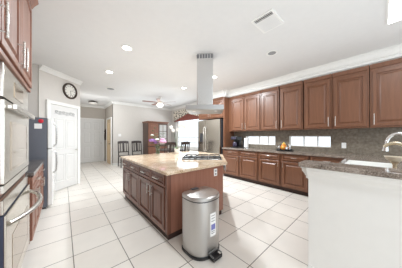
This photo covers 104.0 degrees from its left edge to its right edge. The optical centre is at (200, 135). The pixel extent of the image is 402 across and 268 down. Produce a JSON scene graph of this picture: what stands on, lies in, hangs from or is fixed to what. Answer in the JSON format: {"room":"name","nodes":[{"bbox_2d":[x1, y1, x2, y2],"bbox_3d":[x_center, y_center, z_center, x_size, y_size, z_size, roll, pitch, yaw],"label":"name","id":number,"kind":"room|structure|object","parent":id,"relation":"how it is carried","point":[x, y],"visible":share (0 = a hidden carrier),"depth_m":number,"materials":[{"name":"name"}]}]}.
{"room":"kitchen","nodes":[
{"label":"kitchen","id":0,"kind":"room"},
{"bbox_2d":[28,64,37,116],"bbox_3d":[-3.811,-0.110,3.229,0.720,2.860,0.120,0,0,-41],"label":"wall","id":1,"kind":"structure","parent":0,"point":[33,96],"depth_m":3.36,"materials":[{"name":"beige paint"}]},
{"bbox_2d":[38,65,79,117],"bbox_3d":[-3.528,-0.110,3.974,0.127,2.860,1.156,0,0,4],"label":"wall","id":2,"kind":"structure","parent":0,"point":[50,86],"depth_m":3.66,"materials":[{"name":"beige paint"}]},
{"bbox_2d":[39,65,82,84],"bbox_3d":[-3.428,-1.490,3.926,0.080,0.100,1.075,0,0,4],"label":"crown molding","id":3,"kind":"structure","parent":2,"relation":"attached to","point":[41,67],"depth_m":3.80,"materials":[{"name":"white paint"}]},
{"bbox_2d":[45,99,79,190],"bbox_3d":[-3.413,0.247,3.963,0.112,2.145,0.890,0,0,4],"label":"door","id":4,"kind":"structure","parent":2,"relation":"in","point":[66,117],"depth_m":4.00,"materials":[{"name":"white paint"}]},
{"bbox_2d":[62,83,76,98],"bbox_3d":[-3.432,-1.180,4.129,0.039,0.410,0.410,0,0,4],"label":"wall clock","id":5,"kind":"object","parent":2,"relation":"attached to","point":[69,90],"visible":1,"depth_m":4.11,"materials":[{"name":"brown metal"}]},
{"bbox_2d":[80,106,104,162],"bbox_3d":[-5.631,-0.110,7.909,1.550,2.860,0.120,0,0,-41],"label":"wall","id":6,"kind":"structure","parent":0,"point":[85,112],"depth_m":7.98,"materials":[{"name":"beige paint"}]},
{"bbox_2d":[80,118,103,162],"bbox_3d":[-5.476,0.215,7.891,1.060,2.210,0.112,0,0,-41],"label":"door","id":7,"kind":"structure","parent":6,"relation":"in","point":[91,130],"depth_m":7.89,"materials":[{"name":"white paint"}]},
{"bbox_2d":[80,104,104,108],"bbox_3d":[-5.543,-1.490,7.854,1.310,0.100,0.080,0,0,-41],"label":"crown molding","id":8,"kind":"structure","parent":6,"relation":"attached to","point":[82,105],"depth_m":7.89,"materials":[{"name":"white paint"}]},
{"bbox_2d":[105,104,112,160],"bbox_3d":[-4.457,-0.110,7.715,0.140,2.860,1.760,0,0,-41],"label":"wall","id":9,"kind":"structure","parent":0,"point":[108,111],"depth_m":7.70,"materials":[{"name":"beige paint"}]},
{"bbox_2d":[104,101,112,108],"bbox_3d":[-4.526,-1.490,7.627,0.080,0.100,1.760,0,0,-41],"label":"crown molding","id":10,"kind":"structure","parent":9,"relation":"attached to","point":[111,102],"depth_m":7.46,"materials":[{"name":"white paint"}]},
{"bbox_2d":[106,117,111,164],"bbox_3d":[-4.407,0.228,7.466,0.112,2.185,1.030,0,0,-41],"label":"door","id":11,"kind":"structure","parent":9,"relation":"in","point":[108,120],"depth_m":7.37,"materials":[{"name":"beige paint"}]},
{"bbox_2d":[112,104,170,162],"bbox_3d":[-2.794,-0.110,8.055,3.090,2.860,0.120,0,0,-41],"label":"wall","id":12,"kind":"structure","parent":0,"point":[127,121],"depth_m":7.51,"materials":[{"name":"beige paint"}]},
{"bbox_2d":[113,101,170,110],"bbox_3d":[-2.784,-1.490,7.930,2.940,0.100,0.080,0,0,-41],"label":"crown molding","id":13,"kind":"structure","parent":12,"relation":"attached to","point":[114,102],"depth_m":7.74,"materials":[{"name":"white paint"}]},
{"bbox_2d":[21,161,307,267],"bbox_3d":[-1.074,1.370,4.111,6.200,0.100,12.800,0,0,-41],"label":"floor","id":14,"kind":"structure","parent":0,"point":[90,223],"depth_m":2.19,"materials":[{"name":"beige tile"}]},
{"bbox_2d":[27,170,40,243],"bbox_3d":[-2.377,0.890,1.833,0.699,0.860,0.670,0,0,-41],"label":"base cabinet","id":15,"kind":"object","parent":14,"relation":"on","point":[33,181],"visible":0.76,"depth_m":1.92,"materials":[{"name":"brown wood"}]},
{"bbox_2d":[25,160,44,176],"bbox_3d":[-2.619,0.440,2.073,0.700,0.039,1.360,0,0,-41],"label":"countertop","id":16,"kind":"structure","parent":15,"relation":"on","point":[34,165],"depth_m":2.16,"materials":[{"name":"grey stone"}]},
{"bbox_2d":[39,164,44,216],"bbox_3d":[-2.823,0.890,2.343,0.699,0.860,0.675,0,0,-41],"label":"base cabinet","id":17,"kind":"object","parent":14,"relation":"on","point":[41,180],"visible":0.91,"depth_m":2.53,"materials":[{"name":"brown wood"}]},
{"bbox_2d":[29,117,57,208],"bbox_3d":[-3.295,0.495,2.990,0.843,1.650,0.860,0,0,-41],"label":"refrigerator","id":18,"kind":"object","parent":14,"relation":"on","point":[42,142],"visible":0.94,"depth_m":2.85,"materials":[{"name":"white metal"}]},
{"bbox_2d":[34,123,41,128],"bbox_3d":[-2.881,-0.175,2.777,0.095,0.090,0.004,0,0,-41],"label":"paper note","id":19,"kind":"object","parent":18,"relation":"attached to","point":[36,126],"visible":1,"depth_m":2.77,"materials":[{"name":"white paper"}]},
{"bbox_2d":[118,141,130,167],"bbox_3d":[-3.311,0.771,6.816,0.454,1.102,0.517,0,0,-41],"label":"dining chair","id":20,"kind":"object","parent":14,"relation":"on","point":[119,142],"visible":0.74,"depth_m":6.89,"materials":[{"name":"brown wood"}]},
{"bbox_2d":[131,141,143,154],"bbox_3d":[-2.874,0.771,7.198,0.454,1.102,0.517,0,0,-41],"label":"dining chair","id":21,"kind":"object","parent":14,"relation":"on","point":[132,142],"visible":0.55,"depth_m":7.33,"materials":[{"name":"brown wood"}]},
{"bbox_2d":[142,121,168,153],"bbox_3d":[-2.288,0.307,7.933,1.130,2.025,0.650,0,0,-41],"label":"armoire","id":22,"kind":"object","parent":14,"relation":"on","point":[148,126],"visible":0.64,"depth_m":7.62,"materials":[{"name":"brown wood"}]},
{"bbox_2d":[164,142,175,152],"bbox_3d":[-1.243,0.771,5.906,0.454,1.102,0.517,0,0,-35],"label":"dining chair","id":23,"kind":"object","parent":14,"relation":"on","point":[170,144],"visible":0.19,"depth_m":5.71,"materials":[{"name":"brown wood"}]},
{"bbox_2d":[157,148,183,151],"bbox_3d":[-1.282,0.948,6.853,1.240,0.745,1.240,0,0,-41],"label":"dining table","id":24,"kind":"object","parent":14,"relation":"on","point":[163,148],"visible":0.28,"depth_m":6.69,"materials":[{"name":"brown wood"}]},
{"bbox_2d":[123,159,222,239],"bbox_3d":[-0.378,0.901,3.252,1.884,0.838,1.928,0,0,-41],"label":"kitchen island","id":25,"kind":"object","parent":14,"relation":"on","point":[158,196],"visible":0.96,"depth_m":2.25,"materials":[{"name":"brown wood"}]},
{"bbox_2d":[121,151,226,175],"bbox_3d":[-0.351,0.461,3.285,1.940,0.041,2.025,0,0,-41],"label":"island countertop","id":26,"kind":"structure","parent":25,"relation":"on","point":[171,163],"depth_m":2.61,"materials":[{"name":"beige stone"}]},
{"bbox_2d":[169,123,185,152],"bbox_3d":[-0.604,0.054,3.995,0.396,0.770,0.233,0,0,24],"label":"potted orchid","id":27,"kind":"object","parent":26,"relation":"on","point":[176,149],"visible":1,"depth_m":4.00,"materials":[{"name":"white plant"}]},
{"bbox_2d":[182,154,221,159],"bbox_3d":[0.029,0.416,3.162,0.740,0.046,0.560,0,0,4],"label":"cooktop","id":28,"kind":"object","parent":26,"relation":"in","point":[187,156],"visible":1,"depth_m":2.98,"materials":[{"name":"silver metal"}]},
{"bbox_2d":[180,142,189,151],"bbox_3d":[-0.771,0.771,6.319,0.517,1.102,0.454,0,0,43],"label":"dining chair","id":29,"kind":"object","parent":14,"relation":"on","point":[182,143],"visible":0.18,"depth_m":6.16,"materials":[{"name":"brown wood"}]},
{"bbox_2d":[182,186,221,262],"bbox_3d":[0.042,0.984,1.816,0.408,0.672,0.428,0,0,-41],"label":"trash can","id":30,"kind":"object","parent":14,"relation":"on","point":[200,205],"visible":1,"depth_m":1.69,"materials":[{"name":"silver metal"}]},
{"bbox_2d":[198,119,222,153],"bbox_3d":[0.464,0.370,5.896,0.693,1.900,1.140,0,0,-41],"label":"refrigerator","id":31,"kind":"object","parent":14,"relation":"on","point":[210,132],"visible":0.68,"depth_m":5.62,"materials":[{"name":"grey metal"}]},
{"bbox_2d":[199,97,233,174],"bbox_3d":[0.531,0.005,5.899,0.608,2.630,1.325,0,0,-41],"label":"tall cabinet","id":32,"kind":"object","parent":14,"relation":"on","point":[227,142],"visible":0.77,"depth_m":5.36,"materials":[{"name":"brown wood"}]},
{"bbox_2d":[223,149,240,179],"bbox_3d":[1.142,0.868,5.118,0.678,0.904,0.645,0,0,-41],"label":"base cabinet","id":33,"kind":"object","parent":14,"relation":"on","point":[232,157],"visible":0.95,"depth_m":4.86,"materials":[{"name":"brown wood"}]},
{"bbox_2d":[222,147,401,168],"bbox_3d":[1.435,0.395,3.250,2.711,0.040,3.840,0,0,-41],"label":"countertop","id":34,"kind":"structure","parent":33,"relation":"on","point":[357,157],"depth_m":3.18,"materials":[{"name":"brown stone"}]},
{"bbox_2d":[230,136,241,147],"bbox_3d":[1.138,0.195,5.091,0.280,0.360,0.260,0,0,-41],"label":"coffee maker","id":35,"kind":"object","parent":34,"relation":"on","point":[237,143],"visible":1,"depth_m":5.02,"materials":[{"name":"black plastic"}]},
{"bbox_2d":[244,136,248,147],"bbox_3d":[1.398,0.184,4.840,0.170,0.381,0.170,0,0,-41],"label":"paper towel holder","id":36,"kind":"object","parent":34,"relation":"on","point":[246,140],"visible":0.96,"depth_m":4.79,"materials":[{"name":"white paper"}]},
{"bbox_2d":[344,160,391,167],"bbox_3d":[2.171,0.483,2.044,0.790,0.214,0.445,0,0,-41],"label":"sink","id":37,"kind":"object","parent":34,"relation":"in","point":[365,163],"visible":0.1,"depth_m":2.28,"materials":[{"name":"white ceramic"}]},
{"bbox_2d":[382,132,401,150],"bbox_3d":[2.380,0.164,1.892,0.134,0.423,0.270,0,0,-41],"label":"faucet","id":38,"kind":"object","parent":34,"relation":"on","point":[390,136],"visible":0.77,"depth_m":1.92,"materials":[{"name":"silver metal"}]},
{"bbox_2d":[383,142,401,147],"bbox_3d":[1.906,0.214,1.527,0.060,0.321,0.184,0,0,-41],"label":"tap","id":39,"kind":"object","parent":34,"relation":"on","point":[386,145],"visible":1,"depth_m":1.54,"materials":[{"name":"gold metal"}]},
{"bbox_2d":[384,156,401,168],"bbox_3d":[1.835,0.284,1.487,0.136,0.180,0.136,0,0,-41],"label":"soap dish","id":40,"kind":"object","parent":34,"relation":"on","point":[395,160],"visible":0.62,"depth_m":1.47,"materials":[{"name":"beige ceramic"}]},
{"bbox_2d":[384,156,401,161],"bbox_3d":[1.835,0.219,1.487,0.136,0.049,0.136,0,0,-41],"label":"bowl","id":41,"kind":"object","parent":40,"relation":"on","point":[390,158],"depth_m":1.46,"materials":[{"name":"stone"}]},
{"bbox_3d":[2.152,0.357,4.039,0.400,0.035,0.400,0,0,-41],"label":"round tray","id":42,"kind":"object","parent":34,"relation":"on","visible":0},
{"bbox_2d":[281,142,286,149],"bbox_3d":[2.123,0.258,4.026,0.146,0.208,0.144,0,0,-41],"label":"jar","id":43,"kind":"object","parent":42,"relation":"on","point":[283,145],"visible":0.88,"depth_m":3.98,"materials":[{"name":"orange glass"}]},
{"bbox_2d":[240,150,259,183],"bbox_3d":[1.557,0.868,4.644,0.678,0.904,0.595,0,0,-41],"label":"base cabinet","id":44,"kind":"object","parent":14,"relation":"on","point":[249,160],"visible":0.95,"depth_m":4.41,"materials":[{"name":"brown wood"}]},
{"bbox_2d":[259,152,281,189],"bbox_3d":[1.949,0.868,4.196,0.678,0.904,0.575,0,0,-41],"label":"base cabinet","id":45,"kind":"object","parent":14,"relation":"on","point":[269,163],"visible":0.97,"depth_m":3.98,"materials":[{"name":"brown wood"}]},
{"bbox_2d":[281,153,309,195],"bbox_3d":[2.335,0.868,3.756,0.678,0.904,0.575,0,0,-41],"label":"base cabinet","id":46,"kind":"object","parent":14,"relation":"on","point":[293,179],"visible":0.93,"depth_m":3.57,"materials":[{"name":"brown wood"}]},
{"bbox_2d":[310,156,344,162],"bbox_3d":[2.725,0.868,3.311,0.678,0.904,0.590,0,0,-41],"label":"base cabinet","id":47,"kind":"object","parent":14,"relation":"on","point":[314,158],"visible":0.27,"depth_m":3.12,"materials":[{"name":"brown wood"}]},
{"bbox_3d":[-1.826,0.400,1.126,0.620,1.840,1.100,0,0,-41],"label":"cabinet","id":48,"kind":"object","parent":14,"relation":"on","visible":0},
{"bbox_2d":[0,61,34,193],"bbox_3d":[-1.765,-0.055,1.212,0.585,0.856,0.940,0,0,-41],"label":"wall oven","id":49,"kind":"object","parent":48,"relation":"in","point":[15,116],"visible":1,"depth_m":1.17,"materials":[{"name":"white metal"}]},
{"bbox_2d":[0,174,42,267],"bbox_3d":[-1.731,0.798,1.242,0.676,0.756,0.940,0,0,-41],"label":"wall oven","id":50,"kind":"object","parent":48,"relation":"in","point":[15,210],"visible":1,"depth_m":1.22,"materials":[{"name":"white metal"}]},
{"bbox_2d":[32,0,401,108],"bbox_3d":[-1.074,-1.590,4.111,6.200,0.100,12.800,0,0,-41],"label":"ceiling","id":51,"kind":"structure","parent":0,"point":[81,40],"depth_m":2.50,"materials":[{"name":"paint"}]},
{"bbox_2d":[121,45,132,50],"bbox_3d":[-1.295,-1.535,2.748,0.200,0.010,0.200,0,0,-41],"label":"recessed light","id":52,"kind":"object","parent":51,"relation":"in","point":[124,47],"visible":1,"depth_m":2.75,"materials":[{"name":"white paint"}]},
{"bbox_2d":[142,97,168,106],"bbox_3d":[-1.651,-1.335,6.232,1.279,0.410,1.230,0,0,-41],"label":"ceiling fan","id":53,"kind":"object","parent":51,"relation":"hanging from","point":[158,103],"visible":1,"depth_m":6.12,"materials":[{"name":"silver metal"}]},
{"bbox_2d":[186,53,223,113],"bbox_3d":[0.082,-0.998,3.063,0.680,1.083,0.560,0,0,4],"label":"range hood","id":54,"kind":"object","parent":51,"relation":"hanging from","point":[204,105],"visible":1,"depth_m":2.91,"materials":[{"name":"silver metal"}]},
{"bbox_2d":[213,90,224,98],"bbox_3d":[0.320,-1.440,5.740,0.075,0.200,1.345,0,0,-41],"label":"crown molding","id":55,"kind":"structure","parent":51,"relation":"attached to","point":[221,93],"depth_m":5.39,"materials":[{"name":"white paint"}]},
{"bbox_2d":[251,8,283,32],"bbox_3d":[0.898,-1.533,2.116,0.360,0.014,0.290,0,0,-41],"label":"ceiling vent","id":56,"kind":"object","parent":51,"relation":"in","point":[269,20],"visible":1,"depth_m":2.10,"materials":[{"name":"white metal"}]},
{"bbox_2d":[266,50,277,55],"bbox_3d":[1.317,-1.535,2.913,0.200,0.010,0.200,0,0,-41],"label":"recessed light","id":57,"kind":"object","parent":51,"relation":"in","point":[272,52],"visible":1,"depth_m":2.91,"materials":[{"name":"white paint"}]},
{"bbox_2d":[229,43,401,96],"bbox_3d":[2.571,-1.440,3.534,0.075,0.200,4.930,0,0,-41],"label":"crown molding","id":58,"kind":"structure","parent":51,"relation":"attached to","point":[395,51],"depth_m":3.33,"materials":[{"name":"white paint"}]},
{"bbox_2d":[386,0,401,24],"bbox_3d":[2.480,-1.537,1.494,1.040,0.006,0.920,0,0,-41],"label":"ceiling light panel","id":59,"kind":"object","parent":51,"relation":"attached to","point":[394,7],"visible":1,"depth_m":1.94,"materials":[{"name":"white paint"}]},
{"bbox_2d":[171,107,330,151],"bbox_3d":[1.421,-0.110,5.465,0.140,2.860,9.550,0,0,-41],"label":"wall","id":60,"kind":"structure","parent":0,"point":[173,123],"depth_m":8.73,"materials":[{"name":"beige paint"}]},
{"bbox_2d":[171,102,196,110],"bbox_3d":[-0.727,-1.490,7.751,0.080,0.100,3.060,0,0,-41],"label":"crown molding","id":61,"kind":"structure","parent":60,"relation":"attached to","point":[194,103],"depth_m":7.93,"materials":[{"name":"white paint"}]},
{"bbox_2d":[174,109,198,121],"bbox_3d":[-0.614,-1.035,7.571,0.103,0.550,2.520,0,0,-41],"label":"window valance","id":62,"kind":"object","parent":60,"relation":"attached to","point":[181,115],"visible":0.59,"depth_m":7.78,"materials":[{"name":"red fabric"}]},
{"bbox_2d":[176,122,197,149],"bbox_3d":[-0.566,-0.230,7.613,0.020,1.760,2.460,0,0,-41],"label":"window frame","id":63,"kind":"structure","parent":60,"relation":"in","point":[176,122],"depth_m":8.00,"materials":[{"name":"white paint"}]},
{"bbox_2d":[177,121,197,147],"bbox_3d":[-0.502,-0.230,7.669,0.050,1.600,2.300,0,0,-41],"label":"window","id":64,"kind":"structure","parent":60,"relation":"in","point":[178,137],"depth_m":8.38,"materials":[{"name":"white paint"}]},
{"bbox_2d":[229,94,244,131],"bbox_3d":[1.253,-0.730,5.238,0.362,1.150,0.610,0,0,-41],"label":"upper cabinet","id":65,"kind":"object","parent":60,"relation":"attached to","point":[236,103],"visible":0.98,"depth_m":5.12,"materials":[{"name":"brown wood"}]},
{"bbox_2d":[244,90,260,130],"bbox_3d":[1.639,-0.730,4.798,0.362,1.150,0.540,0,0,-41],"label":"upper cabinet","id":66,"kind":"object","parent":60,"relation":"attached to","point":[253,99],"visible":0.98,"depth_m":4.67,"materials":[{"name":"brown wood"}]},
{"bbox_2d":[247,136,274,144],"bbox_3d":[1.887,0.133,4.933,0.060,0.265,0.955,0,0,-41],"label":"window","id":67,"kind":"structure","parent":60,"relation":"in","point":[247,136],"depth_m":4.85,"materials":[{"name":"white paint"}]},
{"bbox_2d":[261,86,279,130],"bbox_3d":[1.984,-0.730,4.403,0.362,1.150,0.490,0,0,-41],"label":"upper cabinet","id":68,"kind":"object","parent":60,"relation":"attached to","point":[270,97],"visible":0.99,"depth_m":4.29,"materials":[{"name":"brown wood"}]},
{"bbox_2d":[279,81,304,129],"bbox_3d":[2.337,-0.730,4.001,0.362,1.150,0.520,0,0,-41],"label":"upper cabinet","id":69,"kind":"object","parent":60,"relation":"attached to","point":[291,94],"visible":0.98,"depth_m":3.87,"materials":[{"name":"brown wood"}]},
{"bbox_2d":[290,136,330,146],"bbox_3d":[2.736,0.133,3.965,0.060,0.265,0.880,0,0,-41],"label":"window","id":70,"kind":"structure","parent":60,"relation":"in","point":[290,136],"depth_m":3.98,"materials":[{"name":"white paint"}]},
{"bbox_2d":[229,57,400,97],"bbox_3d":[2.712,-1.429,3.658,0.299,0.219,4.930,0,0,-41],"label":"trim","id":71,"kind":"structure","parent":60,"relation":"attached to","point":[398,57],"depth_m":3.35,"materials":[{"name":"white paint"}]},
{"bbox_2d":[303,74,331,129],"bbox_3d":[2.693,-0.730,3.594,0.362,1.150,0.510,0,0,-41],"label":"upper cabinet","id":72,"kind":"object","parent":60,"relation":"attached to","point":[317,90],"visible":0.99,"depth_m":3.48,"materials":[{"name":"brown wood"}]},
{"bbox_2d":[234,127,401,156],"bbox_3d":[2.819,0.110,3.745,0.021,0.530,4.920,0,0,-41],"label":"backsplash","id":73,"kind":"structure","parent":60,"relation":"attached to","point":[366,141],"depth_m":3.38,"materials":[{"name":"grey stone"}]},
{"bbox_2d":[332,65,369,128],"bbox_3d":[3.042,-0.730,3.196,0.362,1.150,0.530,0,0,-41],"label":"upper cabinet","id":74,"kind":"object","parent":60,"relation":"attached to","point":[350,88],"visible":1,"depth_m":3.08,"materials":[{"name":"brown wood"}]},
{"bbox_2d":[370,57,401,127],"bbox_3d":[3.402,-0.730,2.784,0.362,1.150,0.545,0,0,-41],"label":"upper cabinet","id":75,"kind":"object","parent":60,"relation":"attached to","point":[386,76],"visible":1,"depth_m":2.75,"materials":[{"name":"brown wood"}]},
{"bbox_2d":[308,179,401,267],"bbox_3d":[1.704,0.805,0.795,0.112,1.030,1.950,0,0,-41],"label":"wall","id":76,"kind":"structure","parent":0,"point":[349,226],"depth_m":1.26,"materials":[{"name":"white paint"}]},
{"bbox_2d":[301,167,401,194],"bbox_3d":[1.658,0.346,0.798,0.178,0.112,2.016,0,0,-41],"label":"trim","id":77,"kind":"structure","parent":76,"relation":"attached to","point":[389,185],"depth_m":1.21,"materials":[{"name":"white paint"}]},
{"bbox_2d":[298,160,401,179],"bbox_3d":[1.674,0.269,0.811,0.243,0.040,2.015,0,0,-41],"label":"half wall cap","id":78,"kind":"object","parent":77,"relation":"on","point":[393,173],"visible":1,"depth_m":1.24,"materials":[{"name":"brown stone"}]},
{"bbox_3d":[-1.888,-0.110,0.593,0.140,2.860,6.580,0,0,-41],"label":"wall","id":79,"kind":"structure","parent":0,"visible":0},
{"bbox_2d":[0,0,38,92],"bbox_3d":[-1.664,-1.005,1.016,0.735,1.034,1.480,0,0,-41],"label":"upper cabinet","id":80,"kind":"object","parent":79,"relation":"attached to","point":[15,15],"visible":0.97,"depth_m":1.25,"materials":[{"name":"brown wood"}]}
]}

